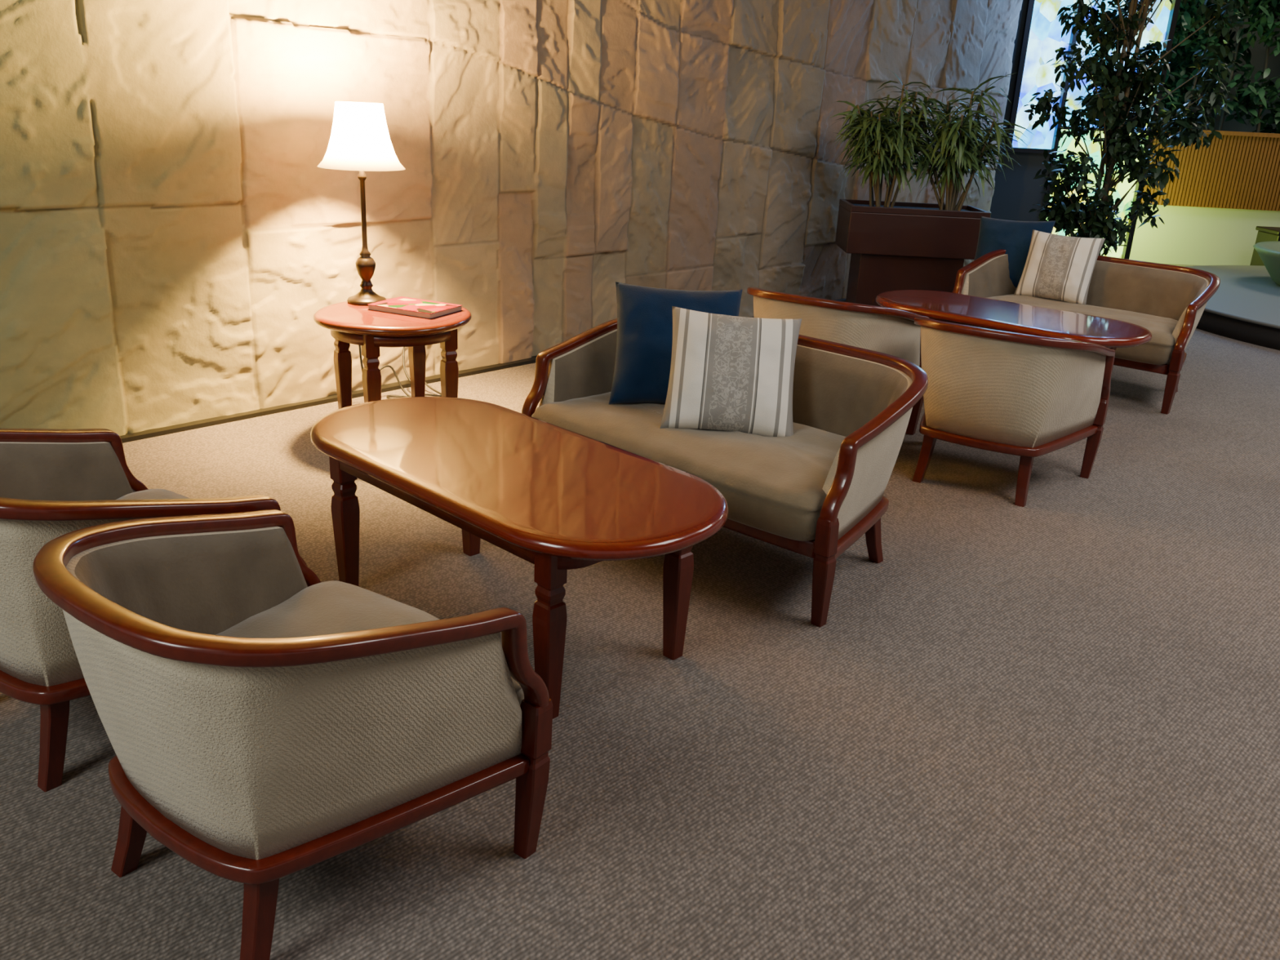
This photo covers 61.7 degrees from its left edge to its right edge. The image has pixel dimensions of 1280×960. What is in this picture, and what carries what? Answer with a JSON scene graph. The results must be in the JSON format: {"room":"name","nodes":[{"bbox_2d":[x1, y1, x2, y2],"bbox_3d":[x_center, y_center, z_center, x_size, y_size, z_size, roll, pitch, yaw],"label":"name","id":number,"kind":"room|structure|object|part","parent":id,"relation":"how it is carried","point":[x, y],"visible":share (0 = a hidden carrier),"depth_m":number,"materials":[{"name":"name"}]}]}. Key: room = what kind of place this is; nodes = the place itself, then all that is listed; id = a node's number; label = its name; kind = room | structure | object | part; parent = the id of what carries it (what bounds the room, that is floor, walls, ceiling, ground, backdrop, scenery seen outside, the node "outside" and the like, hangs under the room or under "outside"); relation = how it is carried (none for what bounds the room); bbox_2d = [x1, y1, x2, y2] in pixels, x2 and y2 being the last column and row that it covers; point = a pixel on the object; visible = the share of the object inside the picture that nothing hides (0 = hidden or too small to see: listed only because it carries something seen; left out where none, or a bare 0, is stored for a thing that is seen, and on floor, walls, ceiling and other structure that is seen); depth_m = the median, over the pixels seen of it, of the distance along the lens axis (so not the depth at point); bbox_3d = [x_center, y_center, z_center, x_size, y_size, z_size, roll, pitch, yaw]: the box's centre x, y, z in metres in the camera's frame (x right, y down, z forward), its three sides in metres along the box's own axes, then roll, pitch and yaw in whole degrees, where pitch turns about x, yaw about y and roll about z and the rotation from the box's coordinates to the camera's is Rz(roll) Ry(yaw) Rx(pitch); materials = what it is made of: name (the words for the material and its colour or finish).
{"room":"hotel lobby","nodes":[
{"label":"hotel lobby","id":0,"kind":"room"},
{"bbox_2d":[0,0,1022,435],"bbox_3d":[-0.486,-2.216,5.767,7.540,3.192,8.523,3,20,0],"label":"wall","id":1,"kind":"structure","parent":0,"point":[173,234],"depth_m":5.24,"materials":[{"name":"stone"}]},
{"bbox_2d":[120,298,845,443],"bbox_3d":[-0.567,-0.718,6.282,0.075,0.020,11.300,20,26,38],"label":"baseboard","id":2,"kind":"structure","parent":1,"relation":"attached to","point":[152,433],"depth_m":5.07,"materials":[{"name":"black"}]},
{"bbox_2d":[0,263,1279,959],"bbox_3d":[2.019,-0.337,5.691,22.000,0.050,19.000,3,20,0],"label":"floor","id":3,"kind":"structure","parent":0,"point":[1048,727],"depth_m":2.66,"materials":[{"name":"carpet"}]},
{"bbox_2d":[0,427,307,791],"bbox_3d":[-1.298,0.229,2.568,0.762,0.701,0.754,17,24,34],"label":"armchair","id":4,"kind":"object","parent":3,"relation":"on","point":[55,483],"visible":0.52,"depth_m":2.31,"materials":[{"name":"beige fabric"}]},
{"bbox_3d":[-1.307,0.350,2.608,0.735,0.034,0.592,17,24,34],"label":"seat rail","id":5,"kind":"part","parent":4,"relation":"part of","materials":[{"name":"brown wood"}]},
{"bbox_3d":[-1.290,0.554,2.354,0.058,0.235,0.092,17,24,34],"label":"leg","id":6,"kind":"part","parent":4,"relation":"part of","materials":[{"name":"brown wood"}]},
{"bbox_2d":[116,488,190,499],"bbox_3d":[-1.267,0.219,2.607,0.641,0.185,0.652,17,24,34],"label":"seat cushion","id":7,"kind":"object","parent":4,"relation":"on","point":[122,493],"depth_m":2.87,"materials":[{"name":"fabric"}]},
{"bbox_3d":[-1.304,0.080,2.494,0.758,0.372,0.708,17,24,34],"label":"rail","id":8,"kind":"part","parent":4,"relation":"part of","materials":[{"name":"brown wood"}]},
{"bbox_2d":[32,509,552,959],"bbox_3d":[-0.678,0.432,2.091,0.762,0.701,0.754,17,24,34],"label":"armchair","id":9,"kind":"object","parent":3,"relation":"on","point":[264,721],"visible":1,"depth_m":1.88,"materials":[{"name":"beige fabric"}]},
{"bbox_3d":[-0.995,0.659,2.107,0.058,0.235,0.092,17,24,34],"label":"leg","id":10,"kind":"part","parent":9,"relation":"part of","materials":[{"name":"brown wood"}]},
{"bbox_3d":[-0.669,0.758,1.877,0.058,0.235,0.092,17,24,34],"label":"leg","id":11,"kind":"part","parent":9,"relation":"part of","materials":[{"name":"brown wood"}]},
{"bbox_3d":[-0.684,0.283,2.017,0.758,0.372,0.708,17,24,34],"label":"rail","id":12,"kind":"part","parent":9,"relation":"part of","materials":[{"name":"brown wood"}]},
{"bbox_3d":[-0.687,0.554,2.131,0.735,0.034,0.592,17,24,34],"label":"seat rail","id":13,"kind":"part","parent":9,"relation":"part of","materials":[{"name":"brown wood"}]},
{"bbox_2d":[215,580,524,704],"bbox_3d":[-0.647,0.422,2.130,0.641,0.188,0.652,17,24,34],"label":"seat cushion","id":14,"kind":"object","parent":9,"relation":"on","point":[280,609],"depth_m":2.27,"materials":[{"name":"fabric"}]},
{"bbox_3d":[-0.218,0.606,2.183,0.052,0.355,0.064,17,24,34],"label":"leg","id":15,"kind":"part","parent":9,"relation":"part of","materials":[{"name":"brown wood"}]},
{"bbox_2d":[313,297,471,408],"bbox_3d":[-1.085,-0.475,4.761,0.658,0.550,0.658,8,21,14],"label":"side table","id":16,"kind":"object","parent":3,"relation":"on","point":[348,323],"visible":0.79,"depth_m":4.54,"materials":[{"name":"brown wood"}]},
{"bbox_3d":[-1.331,-0.483,4.809,0.064,0.510,0.064,-11,24,-33],"label":"leg","id":17,"kind":"part","parent":16,"relation":"part of","materials":[{"name":"brown wood"}]},
{"bbox_3d":[-1.133,-0.375,4.536,0.064,0.510,0.064,-11,24,-33],"label":"leg","id":18,"kind":"part","parent":16,"relation":"part of","materials":[{"name":"brown wood"}]},
{"bbox_2d":[317,101,441,399],"bbox_3d":[-1.155,-0.998,4.947,0.369,1.400,0.736,10,21,20],"label":"table lamp","id":19,"kind":"object","parent":16,"relation":"on","point":[360,140],"visible":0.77,"depth_m":4.51,"materials":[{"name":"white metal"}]},
{"bbox_3d":[-1.198,-1.476,4.593,0.370,0.265,0.370,3,20,0],"label":"lamp shade","id":20,"kind":"part","parent":19,"relation":"part of","materials":[{"name":"fabric"}]},
{"bbox_3d":[-1.221,-0.656,5.225,0.151,0.562,0.499,9,21,18],"label":"cord","id":21,"kind":"part","parent":19,"relation":"part of","materials":[{"name":"beige plastic"}]},
{"bbox_2d":[367,296,462,319],"bbox_3d":[-0.988,-0.760,4.715,0.330,0.025,0.244,11,22,22],"label":"magazine","id":22,"kind":"object","parent":16,"relation":"on","point":[402,305],"visible":1,"depth_m":4.66,"materials":[{"name":"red paper"}]},
{"bbox_2d":[375,297,455,313],"bbox_3d":[-0.979,-0.763,4.691,0.285,0.001,0.202,11,22,22],"label":"picture","id":23,"kind":"object","parent":22,"relation":"on","point":[399,305],"depth_m":4.67},
{"bbox_3d":[-1.038,-0.538,5.000,0.064,0.510,0.064,-11,24,-33],"label":"leg","id":24,"kind":"part","parent":16,"relation":"part of","materials":[{"name":"brown wood"}]},
{"bbox_3d":[-0.840,-0.429,4.727,0.064,0.510,0.064,-11,24,-33],"label":"leg","id":25,"kind":"part","parent":16,"relation":"part of","materials":[{"name":"brown wood"}]},
{"bbox_2d":[310,396,728,719],"bbox_3d":[-0.391,0.179,3.096,1.420,0.520,0.655,21,26,40],"label":"oval coffee table","id":26,"kind":"object","parent":3,"relation":"on","point":[558,500],"visible":0.98,"depth_m":2.87,"materials":[{"name":"brown wood"}]},
{"bbox_3d":[-0.889,0.125,3.243,0.064,0.475,0.064,21,26,40],"label":"leg","id":27,"kind":"part","parent":26,"relation":"part of","materials":[{"name":"brown wood"}]},
{"bbox_3d":[-0.562,0.025,3.564,0.064,0.475,0.064,21,26,40],"label":"leg","id":28,"kind":"part","parent":26,"relation":"part of","materials":[{"name":"brown wood"}]},
{"bbox_3d":[-0.223,0.375,2.643,0.064,0.475,0.064,21,26,40],"label":"leg","id":29,"kind":"part","parent":26,"relation":"part of","materials":[{"name":"brown wood"}]},
{"bbox_3d":[0.104,0.275,2.965,0.064,0.475,0.064,21,26,40],"label":"leg","id":30,"kind":"part","parent":26,"relation":"part of","materials":[{"name":"brown wood"}]},
{"bbox_2d":[521,318,928,626],"bbox_3d":[0.282,-0.128,3.769,1.372,0.701,0.754,20,26,39],"label":"loveseat","id":31,"kind":"object","parent":3,"relation":"on","point":[814,491],"visible":0.73,"depth_m":3.50,"materials":[{"name":"beige fabric"}]},
{"bbox_2d":[608,281,742,404],"bbox_3d":[0.135,-0.493,3.946,0.487,0.410,0.282,2,20,-3],"label":"pillow","id":32,"kind":"object","parent":31,"relation":"on","point":[644,342],"visible":0.59,"depth_m":3.89,"materials":[{"name":"fabric"}]},
{"bbox_2d":[531,391,845,541],"bbox_3d":[0.247,-0.118,3.733,1.250,0.194,0.652,20,26,39],"label":"seat cushion","id":33,"kind":"object","parent":31,"relation":"on","point":[779,487],"depth_m":3.44,"materials":[{"name":"fabric"}]},
{"bbox_3d":[0.305,-0.287,3.729,1.368,0.372,0.708,20,26,39],"label":"rail","id":34,"kind":"part","parent":31,"relation":"part of","materials":[{"name":"brown wood"}]},
{"bbox_2d":[659,306,801,436],"bbox_3d":[0.316,-0.368,3.679,0.459,0.387,0.298,4,20,4],"label":"striped pillow","id":35,"kind":"object","parent":31,"relation":"on","point":[728,373],"visible":1,"depth_m":3.61,"materials":[{"name":"fabric"}]},
{"bbox_3d":[0.071,0.047,3.597,1.272,0.055,0.050,20,26,39],"label":"rail","id":36,"kind":"part","parent":31,"relation":"part of","materials":[{"name":"brown wood"}]},
{"bbox_3d":[0.547,0.277,3.198,0.052,0.355,0.064,20,26,39],"label":"leg","id":37,"kind":"part","parent":31,"relation":"part of","materials":[{"name":"brown wood"}]},
{"bbox_3d":[0.279,-0.008,3.816,1.345,0.034,0.592,20,26,39],"label":"seat rail","id":38,"kind":"part","parent":31,"relation":"part of","materials":[{"name":"brown wood"}]},
{"bbox_3d":[0.804,0.175,3.692,0.058,0.235,0.092,20,26,39],"label":"leg","id":39,"kind":"part","parent":31,"relation":"part of","materials":[{"name":"brown wood"}]},
{"bbox_2d":[746,287,928,435],"bbox_3d":[0.880,-0.558,5.041,0.762,0.701,0.754,15,23,31],"label":"armchair","id":40,"kind":"object","parent":3,"relation":"on","point":[888,331],"visible":0.4,"depth_m":4.67,"materials":[{"name":"beige fabric"}]},
{"bbox_3d":[0.875,-0.707,4.966,0.758,0.372,0.708,15,23,31],"label":"rail","id":41,"kind":"part","parent":40,"relation":"part of","materials":[{"name":"brown wood"}]},
{"bbox_3d":[1.337,-0.395,5.162,0.052,0.355,0.064,15,23,31],"label":"leg","id":42,"kind":"part","parent":40,"relation":"part of","materials":[{"name":"brown wood"}]},
{"bbox_2d":[835,199,991,306],"bbox_3d":[1.894,-1.529,7.655,0.950,0.840,0.504,3,20,0],"label":"planter box","id":43,"kind":"object","parent":3,"relation":"on","point":[904,246],"visible":0.81,"depth_m":7.37,"materials":[{"name":"red laminate"}]},
{"bbox_2d":[826,69,948,207],"bbox_3d":[1.704,-2.337,7.356,0.848,0.921,0.663,3,20,0],"label":"potted palm","id":44,"kind":"object","parent":43,"relation":"on","point":[879,145],"visible":0.98,"depth_m":7.26,"materials":[{"name":"green plant"}]},
{"bbox_2d":[891,72,1033,210],"bbox_3d":[2.160,-2.318,7.364,0.971,0.926,0.702,3,20,0],"label":"potted palm","id":45,"kind":"object","parent":43,"relation":"on","point":[959,154],"visible":0.91,"depth_m":7.26,"materials":[{"name":"green plant"}]},
{"bbox_2d":[911,316,1115,506],"bbox_3d":[1.521,-0.345,4.541,0.762,0.701,0.754,15,23,30],"label":"armchair","id":46,"kind":"object","parent":3,"relation":"on","point":[1028,397],"visible":1,"depth_m":4.28,"materials":[{"name":"beige fabric"}]},
{"bbox_3d":[1.210,-0.111,4.537,0.058,0.235,0.092,15,23,30],"label":"leg","id":47,"kind":"part","parent":46,"relation":"part of","materials":[{"name":"brown wood"}]},
{"bbox_3d":[1.513,-0.223,4.581,0.735,0.034,0.592,15,23,30],"label":"seat rail","id":48,"kind":"part","parent":46,"relation":"part of","materials":[{"name":"brown wood"}]},
{"bbox_3d":[1.516,-0.494,4.467,0.758,0.372,0.708,15,23,30],"label":"rail","id":49,"kind":"part","parent":46,"relation":"part of","materials":[{"name":"brown wood"}]},
{"bbox_3d":[1.552,-0.019,4.330,0.058,0.235,0.092,15,23,30],"label":"leg","id":50,"kind":"part","parent":46,"relation":"part of","materials":[{"name":"brown wood"}]},
{"bbox_3d":[1.978,-0.183,4.665,0.052,0.355,0.064,15,23,30],"label":"leg","id":51,"kind":"part","parent":46,"relation":"part of","materials":[{"name":"brown wood"}]},
{"bbox_2d":[875,289,1151,371],"bbox_3d":[1.885,-0.627,5.635,1.420,0.520,0.655,19,26,38],"label":"oval coffee table","id":52,"kind":"object","parent":3,"relation":"on","point":[944,306],"visible":0.66,"depth_m":5.43,"materials":[{"name":"brown wood"}]},
{"bbox_2d":[1042,0,1079,208],"bbox_3d":[4.067,-3.650,10.342,0.040,3.200,0.130,3,20,0],"label":"frame","id":53,"kind":"object","parent":3,"relation":"on","point":[1073,37],"visible":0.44,"depth_m":10.28,"materials":[{"name":"black metal"}]},
{"bbox_2d":[1062,125,1147,133],"bbox_3d":[4.501,-3.406,10.418,0.850,0.030,0.100,3,20,0],"label":"transom","id":54,"kind":"object","parent":53,"relation":"attached to","point":[1069,127],"visible":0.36,"depth_m":10.37,"materials":[{"name":"black metal"}]},
{"bbox_2d":[1062,31,1099,127],"bbox_3d":[4.283,-3.839,10.286,0.321,0.852,0.020,3,20,0],"label":"glass","id":55,"kind":"object","parent":54,"relation":"on","point":[1071,95],"depth_m":10.32,"materials":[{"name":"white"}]},
{"bbox_2d":[1083,0,1124,24],"bbox_3d":[4.350,-4.402,10.082,0.396,0.214,0.020,3,20,0],"label":"glass","id":56,"kind":"object","parent":54,"relation":"on","point":[1085,1],"depth_m":10.05,"materials":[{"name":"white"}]},
{"bbox_2d":[1139,0,1171,69],"bbox_3d":[4.857,-4.212,10.141,0.218,0.603,0.020,3,20,0],"label":"glass","id":57,"kind":"object","parent":54,"relation":"on","point":[1156,31],"depth_m":10.10,"materials":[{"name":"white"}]},
{"bbox_2d":[952,248,1220,414],"bbox_3d":[2.577,-0.928,6.294,1.372,0.701,0.754,20,26,39],"label":"loveseat","id":58,"kind":"object","parent":3,"relation":"on","point":[1170,301],"visible":0.63,"depth_m":6.21,"materials":[{"name":"beige fabric"}]},
{"bbox_2d":[973,216,1055,288],"bbox_3d":[2.336,-1.423,6.761,0.474,0.447,0.223,14,23,28],"label":"pillow","id":59,"kind":"object","parent":58,"relation":"on","point":[1015,237],"visible":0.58,"depth_m":6.70,"materials":[{"name":"fabric"}]},
{"bbox_2d":[1013,229,1105,304],"bbox_3d":[2.528,-1.284,6.471,0.436,0.392,0.239,14,23,29],"label":"striped pillow","id":60,"kind":"object","parent":58,"relation":"on","point":[1057,267],"visible":1,"depth_m":6.41,"materials":[{"name":"fabric"}]},
{"bbox_2d":[987,293,1177,364],"bbox_3d":[2.542,-0.918,6.258,1.250,0.194,0.652,20,26,39],"label":"seat cushion","id":61,"kind":"object","parent":58,"relation":"on","point":[1162,322],"depth_m":6.08,"materials":[{"name":"fabric"}]},
{"bbox_3d":[2.600,-1.087,6.254,1.368,0.372,0.708,20,26,39],"label":"rail","id":62,"kind":"part","parent":58,"relation":"part of","materials":[{"name":"brown wood"}]},
{"bbox_3d":[2.366,-0.753,6.122,1.272,0.055,0.050,20,26,39],"label":"rail","id":63,"kind":"part","parent":58,"relation":"part of","materials":[{"name":"brown wood"}]},
{"bbox_3d":[2.842,-0.523,5.723,0.052,0.355,0.064,20,26,39],"label":"leg","id":64,"kind":"part","parent":58,"relation":"part of","materials":[{"name":"brown wood"}]},
{"bbox_3d":[2.574,-0.808,6.341,1.345,0.034,0.592,20,26,39],"label":"seat rail","id":65,"kind":"part","parent":58,"relation":"part of","materials":[{"name":"brown wood"}]},
{"bbox_2d":[1023,0,1252,256],"bbox_3d":[3.548,-2.788,7.986,1.542,3.135,1.129,1,20,-5],"label":"ficus tree","id":66,"kind":"object","parent":3,"relation":"on","point":[1118,109],"visible":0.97,"depth_m":7.89,"materials":[{"name":"green plant"}]},
{"bbox_2d":[1121,0,1181,258],"bbox_3d":[4.961,-3.606,10.342,0.050,3.200,0.130,3,20,0],"label":"frame","id":67,"kind":"object","parent":3,"relation":"on","point":[1175,7],"visible":0.22,"depth_m":10.24,"materials":[{"name":"black metal"}]},
{"bbox_2d":[1183,265,1279,350],"bbox_3d":[6.422,-1.278,8.568,4.460,0.172,4.460,3,20,0],"label":"platform","id":68,"kind":"object","parent":3,"relation":"on","point":[1245,307],"visible":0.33,"depth_m":8.19,"materials":[{"name":"grey"}]},
{"bbox_2d":[1249,226,1279,266],"bbox_3d":[6.723,-2.286,10.910,0.800,0.500,0.440,3,20,0],"label":"storage bench","id":69,"kind":"object","parent":68,"relation":"on","point":[1264,233],"visible":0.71,"depth_m":10.93,"materials":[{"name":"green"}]},
{"bbox_3d":[6.733,-2.502,10.832,0.800,0.040,0.440,3,20,0],"label":"seat","id":70,"kind":"part","parent":69,"relation":"part of","materials":[{"name":"black"}]},
{"bbox_2d":[1253,240,1279,285],"bbox_3d":[6.077,-1.782,9.190,1.520,0.320,1.520,3,20,0],"label":"basin","id":71,"kind":"object","parent":68,"relation":"on","point":[1268,252],"visible":1,"depth_m":9.24,"materials":[{"name":"green stone"}]},
{"bbox_3d":[4.439,-2.171,10.865,0.850,0.100,0.100,3,20,0],"label":"sill","id":72,"kind":"structure","parent":3,"relation":"on","visible":0},
{"bbox_2d":[1056,128,1105,198],"bbox_3d":[4.337,-3.108,10.550,0.501,0.632,0.020,3,20,0],"label":"glass","id":73,"kind":"object","parent":72,"relation":"on","point":[1094,148],"depth_m":10.49,"materials":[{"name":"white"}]},
{"bbox_2d":[1104,160,1136,257],"bbox_3d":[4.765,-2.694,10.691,0.250,0.931,0.020,3,20,0],"label":"glass","id":74,"kind":"object","parent":72,"relation":"on","point":[1124,187],"depth_m":10.65,"materials":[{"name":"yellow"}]},
{"bbox_2d":[990,0,1051,221],"bbox_3d":[3.612,-4.063,10.244,0.910,4.000,0.150,3,20,0],"label":"wall","id":75,"kind":"structure","parent":0,"point":[1020,190],"depth_m":10.56,"materials":[{"name":"grey paint"}]},
{"bbox_2d":[1005,0,1035,147],"bbox_3d":[3.640,-4.208,10.149,0.050,2.060,0.130,3,20,0],"label":"frame","id":76,"kind":"object","parent":75,"relation":"attached to","point":[1031,2],"visible":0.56,"depth_m":10.18,"materials":[{"name":"black metal"}]},
{"bbox_2d":[1005,146,1056,154],"bbox_3d":[3.806,-3.225,10.485,0.480,0.040,0.160,3,20,0],"label":"sill","id":77,"kind":"structure","parent":75,"relation":"on","point":[1015,149],"depth_m":10.41,"materials":[{"name":"black"}]},
{"bbox_2d":[1012,0,1076,149],"bbox_3d":[3.870,-4.211,10.159,0.410,2.040,0.020,3,20,0],"label":"glass","id":78,"kind":"object","parent":77,"relation":"on","point":[1045,37],"visible":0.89,"depth_m":10.25,"materials":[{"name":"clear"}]},
{"bbox_2d":[1128,204,1279,265],"bbox_3d":[7.789,-2.587,11.712,5.700,0.620,0.150,3,20,0],"label":"wall","id":79,"kind":"structure","parent":0,"point":[1188,235],"depth_m":11.64,"materials":[{"name":"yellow paint"}]},
{"bbox_2d":[1140,129,1279,211],"bbox_3d":[7.821,-3.232,11.441,5.700,0.780,0.220,3,20,0],"label":"wall panel","id":80,"kind":"object","parent":79,"relation":"attached to","point":[1241,170],"visible":0.57,"depth_m":11.37,"materials":[{"name":"yellow wood"}]},
{"bbox_2d":[1167,0,1279,133],"bbox_3d":[8.146,-4.722,12.689,6.200,4.000,0.150,3,20,0],"label":"wall","id":81,"kind":"structure","parent":0,"point":[1258,52],"depth_m":12.61,"materials":[{"name":"grey paint"}]},
{"bbox_3d":[7.817,-3.140,12.389,5.700,1.200,1.500,3,20,0],"label":"floor","id":82,"kind":"structure","parent":0,"visible":0},
{"bbox_2d":[1155,0,1279,133],"bbox_3d":[7.399,-4.795,11.748,4.466,2.560,1.329,3,20,0],"label":"foliage","id":83,"kind":"object","parent":82,"relation":"on","point":[1253,95],"visible":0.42,"depth_m":11.66,"materials":[{"name":"green plant"}]}
]}

